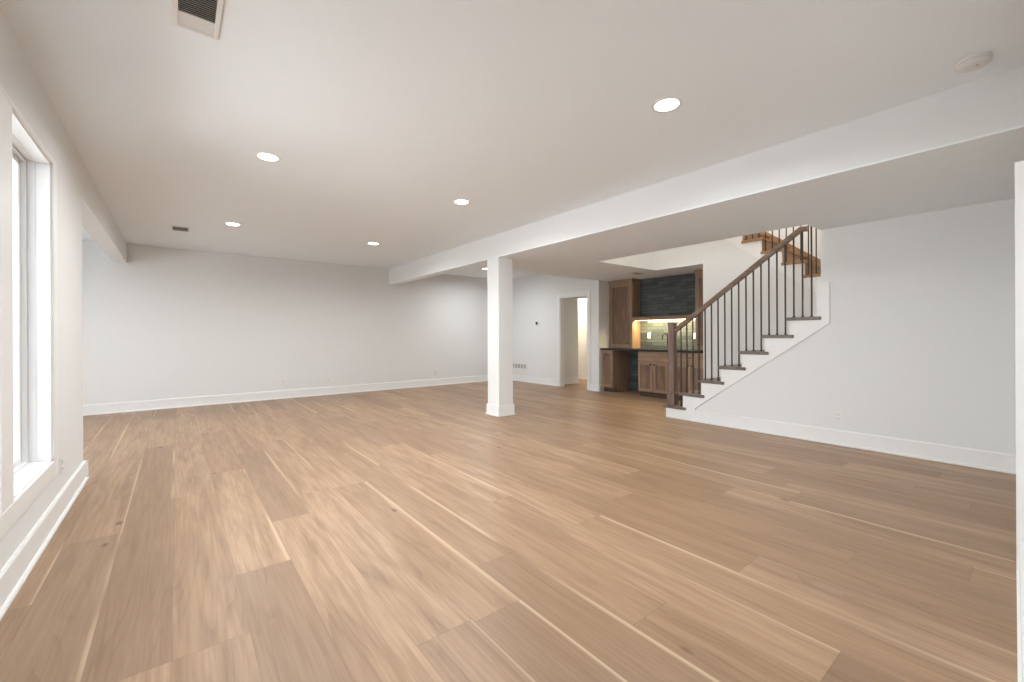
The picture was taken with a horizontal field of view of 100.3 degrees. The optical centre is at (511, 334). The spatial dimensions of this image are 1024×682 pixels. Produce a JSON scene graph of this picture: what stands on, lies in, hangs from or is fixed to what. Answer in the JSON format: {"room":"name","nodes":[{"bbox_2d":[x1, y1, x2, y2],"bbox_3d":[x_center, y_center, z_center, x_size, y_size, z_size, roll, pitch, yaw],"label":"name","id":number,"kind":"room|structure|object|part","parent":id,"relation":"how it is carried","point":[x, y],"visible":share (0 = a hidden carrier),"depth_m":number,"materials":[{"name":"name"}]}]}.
{"room":"finished basement","nodes":[
{"label":"finished basement","id":0,"kind":"room"},
{"bbox_2d":[0,8,126,570],"bbox_3d":[-3.189,-0.131,2.885,0.190,2.743,10.276,0,0,-38],"label":"wall","id":1,"kind":"structure","parent":0,"point":[80,204],"depth_m":3.09,"materials":[{"name":"paint"}]},
{"bbox_2d":[12,133,36,481],"bbox_3d":[-2.757,-0.146,2.312,0.100,1.900,0.870,0,0,-38],"label":"window","id":2,"kind":"structure","parent":1,"relation":"in","point":[23,164],"depth_m":2.64,"materials":[{"name":"white plastic"}]},
{"bbox_3d":[-2.781,-0.146,2.293,0.038,1.880,0.850,0,0,-38],"label":"sash","id":3,"kind":"part","parent":2,"relation":"part of","materials":[{"name":"white plastic"}]},
{"bbox_2d":[0,83,57,538],"bbox_3d":[-2.406,-0.111,1.917,0.188,2.037,2.135,0,0,-38],"label":"trim","id":4,"kind":"structure","parent":1,"relation":"attached to","point":[16,497],"depth_m":2.42,"materials":[{"name":"white paint"}]},
{"bbox_2d":[0,460,88,620],"bbox_3d":[-1.870,1.152,1.250,0.200,0.165,6.080,0,0,-38],"label":"baseboard","id":5,"kind":"structure","parent":1,"relation":"attached to","point":[14,573],"depth_m":2.38,"materials":[{"name":"white paint"}]},
{"bbox_2d":[60,456,62,474],"bbox_3d":[-3.113,0.900,2.957,0.010,0.116,0.072,0,0,-38],"label":"wall outlet","id":6,"kind":"object","parent":1,"relation":"attached to","point":[61,457],"visible":1,"depth_m":2.94,"materials":[{"name":"white plastic"}]},
{"bbox_2d":[82,240,487,404],"bbox_3d":[-4.433,-0.125,8.515,11.026,2.743,0.120,0,0,-38],"label":"wall","id":7,"kind":"structure","parent":0,"point":[161,323],"depth_m":8.13,"materials":[{"name":"paint"}]},
{"bbox_2d":[83,375,487,415],"bbox_3d":[-4.369,1.164,8.465,10.756,0.165,0.030,0,0,-38],"label":"baseboard","id":8,"kind":"structure","parent":7,"relation":"attached to","point":[119,407],"depth_m":8.13,"materials":[{"name":"white paint"}]},
{"bbox_2d":[389,66,1023,282],"bbox_3d":[0.354,-1.351,5.857,0.200,0.335,9.976,0,0,-38],"label":"beam","id":9,"kind":"structure","parent":7,"relation":"attached to","point":[995,103],"depth_m":3.33,"materials":[{"name":"paint"}]},
{"bbox_2d":[0,379,1017,681],"bbox_3d":[-0.355,1.288,5.689,13.950,0.120,11.200,0,0,-38],"label":"floor","id":10,"kind":"structure","parent":0,"point":[416,534],"depth_m":2.42,"materials":[{"name":"brown wood"}]},
{"bbox_2d":[485,257,515,416],"bbox_3d":[-0.184,0.029,6.624,0.329,2.396,0.355,0,0,-38],"label":"support column","id":11,"kind":"structure","parent":10,"relation":"on","point":[499,270],"depth_m":6.52,"materials":[{"name":"paint"}]},
{"bbox_2d":[602,350,628,391],"bbox_3d":[2.236,0.769,9.295,0.578,0.893,0.298,0,0,-38],"label":"base cabinet","id":12,"kind":"object","parent":10,"relation":"on","point":[615,363],"visible":0.97,"depth_m":9.16,"materials":[{"name":"brown wood"}]},
{"bbox_3d":[2.038,0.722,9.140,0.019,0.774,0.290,0,0,-38],"label":"door","id":13,"kind":"part","parent":12,"relation":"part of","materials":[{"name":"brown wood"}]},
{"bbox_3d":[2.043,0.722,9.144,0.005,0.668,0.184,0,0,-38],"label":"door panel","id":14,"kind":"part","parent":12,"relation":"part of","materials":[{"name":"brown wood"}]},
{"bbox_2d":[638,351,667,398],"bbox_3d":[2.920,0.766,8.422,0.578,0.893,0.660,0,0,-38],"label":"base cabinet","id":15,"kind":"object","parent":10,"relation":"on","point":[652,366],"visible":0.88,"depth_m":8.26,"materials":[{"name":"brown wood"}]},
{"bbox_3d":[2.624,0.820,8.393,0.019,0.571,0.332,0,0,-38],"label":"door","id":16,"kind":"part","parent":15,"relation":"part of","materials":[{"name":"brown wood"}]},
{"bbox_3d":[2.629,0.820,8.397,0.005,0.465,0.226,0,0,-38],"label":"door panel","id":17,"kind":"part","parent":15,"relation":"part of","materials":[{"name":"brown wood"}]},
{"bbox_3d":[2.721,0.423,8.267,0.019,0.184,0.654,0,0,-38],"label":"drawer","id":18,"kind":"part","parent":15,"relation":"part of","materials":[{"name":"brown wood"}]},
{"bbox_3d":[2.828,0.820,8.133,0.019,0.571,0.312,0,0,-38],"label":"door","id":19,"kind":"part","parent":15,"relation":"part of","materials":[{"name":"brown wood"}]},
{"bbox_3d":[2.833,0.820,8.137,0.005,0.465,0.206,0,0,-38],"label":"door panel","id":20,"kind":"part","parent":15,"relation":"part of","materials":[{"name":"brown wood"}]},
{"bbox_2d":[677,352,702,400],"bbox_3d":[3.388,0.764,7.818,0.584,0.893,0.862,0,0,-38],"label":"base cabinet","id":21,"kind":"object","parent":10,"relation":"on","point":[678,353],"visible":0.34,"depth_m":7.67,"materials":[{"name":"brown wood"}]},
{"bbox_2d":[600,348,702,352],"bbox_3d":[2.892,0.298,8.446,0.589,0.040,2.462,0,0,-38],"label":"countertop","id":22,"kind":"structure","parent":21,"relation":"on","point":[619,349],"depth_m":8.36,"materials":[{"name":"black stone"}]},
{"bbox_2d":[608,278,640,347],"bbox_3d":[2.435,-0.451,9.251,0.309,1.457,0.636,0,0,-38],"label":"upper cabinet","id":23,"kind":"object","parent":22,"relation":"on","point":[624,295],"visible":0.99,"depth_m":9.12,"materials":[{"name":"brown wood"}]},
{"bbox_3d":[2.336,-0.415,9.192,0.019,1.370,0.600,0,0,-38],"label":"door","id":24,"kind":"part","parent":23,"relation":"part of","materials":[{"name":"brown wood"}]},
{"bbox_3d":[2.341,-0.415,9.196,0.005,1.244,0.474,0,0,-38],"label":"door panel","id":25,"kind":"part","parent":23,"relation":"part of","materials":[{"name":"brown wood"}]},
{"bbox_3d":[2.432,-1.145,9.251,0.309,0.069,0.636,0,0,-38],"label":"crown moulding","id":26,"kind":"part","parent":23,"relation":"part of","materials":[{"name":"brown wood"}]},
{"bbox_2d":[694,269,702,349],"bbox_3d":[3.611,-0.456,7.751,0.309,1.457,0.475,0,0,-38],"label":"upper cabinet","id":27,"kind":"object","parent":22,"relation":"on","point":[699,273],"visible":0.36,"depth_m":7.81,"materials":[{"name":"brown wood"}]},
{"bbox_3d":[3.607,-1.150,7.751,0.309,0.069,0.475,0,0,-38],"label":"crown moulding","id":28,"kind":"part","parent":27,"relation":"part of","materials":[{"name":"brown wood"}]},
{"bbox_3d":[3.525,-0.420,7.684,0.005,1.244,0.343,0,0,-38],"label":"door panel","id":29,"kind":"part","parent":27,"relation":"part of","materials":[{"name":"brown wood"}]},
{"bbox_3d":[3.071,0.818,7.833,0.005,0.465,0.333,0,0,-38],"label":"door panel","id":30,"kind":"part","parent":21,"relation":"part of","materials":[{"name":"brown wood"}]},
{"bbox_3d":[3.066,0.818,7.829,0.019,0.571,0.439,0,0,-38],"label":"door","id":31,"kind":"part","parent":21,"relation":"part of","materials":[{"name":"brown wood"}]},
{"bbox_3d":[3.192,0.421,7.666,0.019,0.184,0.856,0,0,-38],"label":"drawer","id":32,"kind":"part","parent":21,"relation":"part of","materials":[{"name":"brown wood"}]},
{"bbox_3d":[3.332,0.817,7.490,0.019,0.571,0.407,0,0,-38],"label":"door","id":33,"kind":"part","parent":21,"relation":"part of","materials":[{"name":"brown wood"}]},
{"bbox_3d":[3.337,0.817,7.494,0.005,0.465,0.301,0,0,-38],"label":"door panel","id":34,"kind":"part","parent":21,"relation":"part of","materials":[{"name":"brown wood"}]},
{"bbox_2d":[663,282,829,420],"bbox_3d":[4.049,0.307,5.760,2.102,1.800,3.174,0,0,-38],"label":"staircase","id":35,"kind":"structure","parent":10,"relation":"on","point":[800,328],"depth_m":5.34,"materials":[{"name":"white paint"}]},
{"bbox_2d":[667,226,812,405],"bbox_3d":[2.912,-0.186,5.670,0.124,2.442,1.844,0,0,-38],"label":"stair railing","id":36,"kind":"object","parent":35,"relation":"on","point":[672,395],"visible":0.91,"depth_m":5.66,"materials":[{"name":"brown wood"}]},
{"bbox_3d":[2.384,0.426,6.348,0.124,1.222,0.124,0,0,-38],"label":"newel post","id":37,"kind":"part","parent":36,"relation":"part of","materials":[{"name":"brown wood"}]},
{"bbox_3d":[2.921,-0.659,5.655,0.062,1.233,1.709,0,0,-38],"label":"handrail","id":38,"kind":"part","parent":36,"relation":"part of","materials":[{"name":"brown wood"}]},
{"bbox_2d":[725,232,820,292],"bbox_3d":[4.277,-1.018,6.404,0.940,1.715,1.800,0,0,-38],"label":"staircase","id":39,"kind":"structure","parent":35,"relation":"on","point":[755,246],"depth_m":6.34,"materials":[{"name":"white paint"}]},
{"bbox_2d":[746,225,816,274],"bbox_3d":[3.879,-1.807,6.274,0.062,1.951,1.518,0,0,-38],"label":"stair railing","id":40,"kind":"object","parent":39,"relation":"on","point":[808,225],"visible":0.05,"depth_m":6.03,"materials":[{"name":"brown metal"}]},
{"bbox_2d":[0,0,1023,278],"bbox_3d":[-1.271,-1.571,4.470,11.026,0.120,10.396,0,0,-38],"label":"ceiling","id":41,"kind":"structure","parent":0,"point":[379,116],"depth_m":2.72,"materials":[{"name":"paint"}]},
{"bbox_2d":[171,225,189,231],"bbox_3d":[-4.665,-1.493,6.018,0.210,0.006,0.300,0,0,-38],"label":"ceiling vent","id":42,"kind":"object","parent":41,"relation":"in","point":[176,228],"visible":1,"depth_m":6.00,"materials":[{"name":"white plastic"}]},
{"bbox_2d":[172,0,223,39],"bbox_3d":[-1.458,-1.507,1.982,0.184,0.014,0.370,0,0,-38],"label":"ceiling vent","id":43,"kind":"object","parent":41,"relation":"in","point":[203,17],"visible":1,"depth_m":2.02,"materials":[{"name":"white plastic"}]},
{"bbox_2d":[224,222,240,225],"bbox_3d":[-3.777,-1.500,5.787,0.196,0.008,0.196,0,0,-38],"label":"recessed light","id":44,"kind":"object","parent":41,"relation":"in","point":[226,223],"visible":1,"depth_m":5.79,"materials":[{"name":"white plastic"}]},
{"bbox_2d":[254,152,280,161],"bbox_3d":[-2.067,-1.508,3.620,0.196,0.008,0.196,0,0,-38],"label":"recessed light","id":45,"kind":"object","parent":41,"relation":"in","point":[265,156],"visible":1,"depth_m":3.61,"materials":[{"name":"white plastic"}]},
{"bbox_2d":[258,153,277,160],"bbox_3d":[-2.067,-1.506,3.620,0.153,0.002,0.153,0,0,-38],"label":"diffuser","id":46,"kind":"object","parent":45,"relation":"attached to","point":[263,156],"depth_m":3.62,"materials":[{"name":"white"}]},
{"bbox_2d":[453,199,469,204],"bbox_3d":[-0.574,-1.514,4.866,0.196,0.008,0.196,0,0,-38],"label":"recessed light","id":47,"kind":"object","parent":41,"relation":"in","point":[458,201],"visible":1,"depth_m":4.85,"materials":[{"name":"white plastic"}]},
{"bbox_2d":[455,200,467,203],"bbox_3d":[-0.574,-1.513,4.866,0.153,0.002,0.153,0,0,-38],"label":"diffuser","id":48,"kind":"object","parent":47,"relation":"attached to","point":[456,201],"depth_m":4.86,"materials":[{"name":"white"}]},
{"bbox_2d":[651,97,682,112],"bbox_3d":[1.023,-1.522,2.828,0.196,0.008,0.196,0,0,-38],"label":"recessed light","id":49,"kind":"object","parent":41,"relation":"in","point":[667,104],"visible":1,"depth_m":2.82,"materials":[{"name":"white plastic"}]},
{"bbox_2d":[655,99,678,110],"bbox_3d":[1.023,-1.521,2.828,0.153,0.002,0.153,0,0,-38],"label":"diffuser","id":50,"kind":"object","parent":49,"relation":"attached to","point":[661,104],"depth_m":2.82,"materials":[{"name":"white"}]},
{"bbox_2d":[955,51,992,72],"bbox_3d":[2.560,-1.506,2.374,0.144,0.046,0.144,0,0,-38],"label":"smoke detector","id":51,"kind":"object","parent":41,"relation":"attached to","point":[975,61],"visible":1,"depth_m":2.35,"materials":[{"name":"white plastic"}]},
{"bbox_2d":[512,274,609,390],"bbox_3d":[1.156,-0.151,10.737,0.754,2.743,3.276,0,0,-38],"label":"wall","id":52,"kind":"structure","parent":0,"point":[534,296],"depth_m":10.52,"materials":[{"name":"paint"}]},
{"bbox_2d":[513,363,526,369],"bbox_3d":[0.188,0.825,11.357,0.012,0.150,0.610,0,0,-38],"label":"air vent","id":53,"kind":"object","parent":52,"relation":"in","point":[515,365],"visible":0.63,"depth_m":11.33,"materials":[{"name":"white plastic"}]},
{"bbox_2d":[513,374,601,391],"bbox_3d":[0.889,1.139,10.505,0.099,0.165,3.306,0,0,-38],"label":"baseboard","id":54,"kind":"structure","parent":52,"relation":"attached to","point":[531,379],"depth_m":10.62,"materials":[{"name":"white paint"}]},
{"bbox_2d":[557,290,590,389],"bbox_3d":[1.448,0.119,9.837,0.138,2.200,1.040,0,0,-38],"label":"door frame","id":55,"kind":"structure","parent":52,"relation":"in","point":[560,297],"depth_m":10.14,"materials":[{"name":"white paint"}]},
{"bbox_2d":[564,296,586,377],"bbox_3d":[1.551,-0.131,11.189,1.694,2.700,3.500,0,0,-38],"label":"wall","id":56,"kind":"structure","parent":0,"point":[575,309],"depth_m":10.81,"materials":[{"name":"paint"}]},
{"bbox_2d":[564,373,586,383],"bbox_3d":[1.510,1.137,11.152,1.574,0.165,3.300,0,0,-38],"label":"baseboard","id":57,"kind":"structure","parent":56,"relation":"attached to","point":[568,380],"depth_m":10.79,"materials":[{"name":"white paint"}]},
{"bbox_2d":[389,125,1023,284],"bbox_3d":[1.894,-1.352,7.064,4.114,0.347,9.976,0,0,-38],"label":"ceiling","id":58,"kind":"structure","parent":0,"point":[979,169],"depth_m":3.94,"materials":[{"name":"paint"}]},
{"bbox_2d":[603,224,820,275],"bbox_3d":[3.170,-1.439,6.574,2.710,5.300,5.770,0,0,-38],"label":"wall","id":59,"kind":"structure","parent":0,"point":[711,251],"depth_m":7.19,"materials":[{"name":"paint"}]},
{"bbox_2d":[629,273,695,391],"bbox_3d":[3.127,0.014,8.631,0.010,2.392,2.466,0,0,-38],"label":"tile","id":60,"kind":"structure","parent":59,"relation":"attached to","point":[667,295],"depth_m":8.70,"materials":[{"name":"tile"}]},
{"bbox_2d":[632,315,694,320],"bbox_3d":[3.051,-0.335,8.490,0.279,0.077,1.376,0,0,-38],"label":"shelf","id":61,"kind":"object","parent":59,"relation":"attached to","point":[675,317],"visible":0.73,"depth_m":8.42,"materials":[{"name":"brown wood"}]},
{"bbox_2d":[703,239,816,378],"bbox_3d":[4.203,-0.310,5.886,0.120,3.033,3.180,0,0,-38],"label":"wall","id":62,"kind":"structure","parent":0,"point":[717,275],"depth_m":6.62,"materials":[{"name":"paint"}]},
{"bbox_2d":[712,307,719,314],"bbox_3d":[3.303,-0.389,6.929,0.010,0.120,0.120,0,0,-38],"label":"light switch","id":63,"kind":"object","parent":62,"relation":"attached to","point":[714,309],"visible":0.8,"depth_m":6.94,"materials":[{"name":"white plastic"}]},
{"bbox_2d":[696,198,1015,454],"bbox_3d":[3.637,0.011,4.751,0.120,2.396,4.192,0,0,-38],"label":"wall","id":64,"kind":"structure","parent":0,"point":[917,343],"depth_m":4.24,"materials":[{"name":"paint"}]},
{"bbox_2d":[835,411,842,421],"bbox_3d":[3.594,0.897,4.706,0.010,0.116,0.072,0,0,-38],"label":"wall outlet","id":65,"kind":"object","parent":64,"relation":"attached to","point":[838,414],"visible":1,"depth_m":4.70,"materials":[{"name":"white plastic"}]},
{"bbox_2d":[691,410,1015,473],"bbox_3d":[3.466,1.128,4.853,0.030,0.165,3.030,0,0,-38],"label":"baseboard","id":66,"kind":"structure","parent":64,"relation":"attached to","point":[975,458],"depth_m":4.46,"materials":[{"name":"white paint"}]},
{"bbox_3d":[1.993,-0.155,1.548,6.518,2.743,0.387,0,0,-38],"label":"wall","id":67,"kind":"structure","parent":0,"visible":0},
{"bbox_2d":[1015,161,1023,570],"bbox_3d":[3.007,0.167,2.438,1.040,2.090,0.165,0,0,-38],"label":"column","id":68,"kind":"structure","parent":67,"relation":"in","point":[1019,166],"depth_m":2.16,"materials":[{"name":"white paint"}]},
{"bbox_2d":[1016,542,1023,681],"bbox_3d":[1.977,1.134,1.640,6.345,0.165,0.050,0,0,-40],"label":"baseboard","id":69,"kind":"structure","parent":67,"relation":"attached to","point":[1020,574],"depth_m":1.73,"materials":[{"name":"white paint"}]}
]}

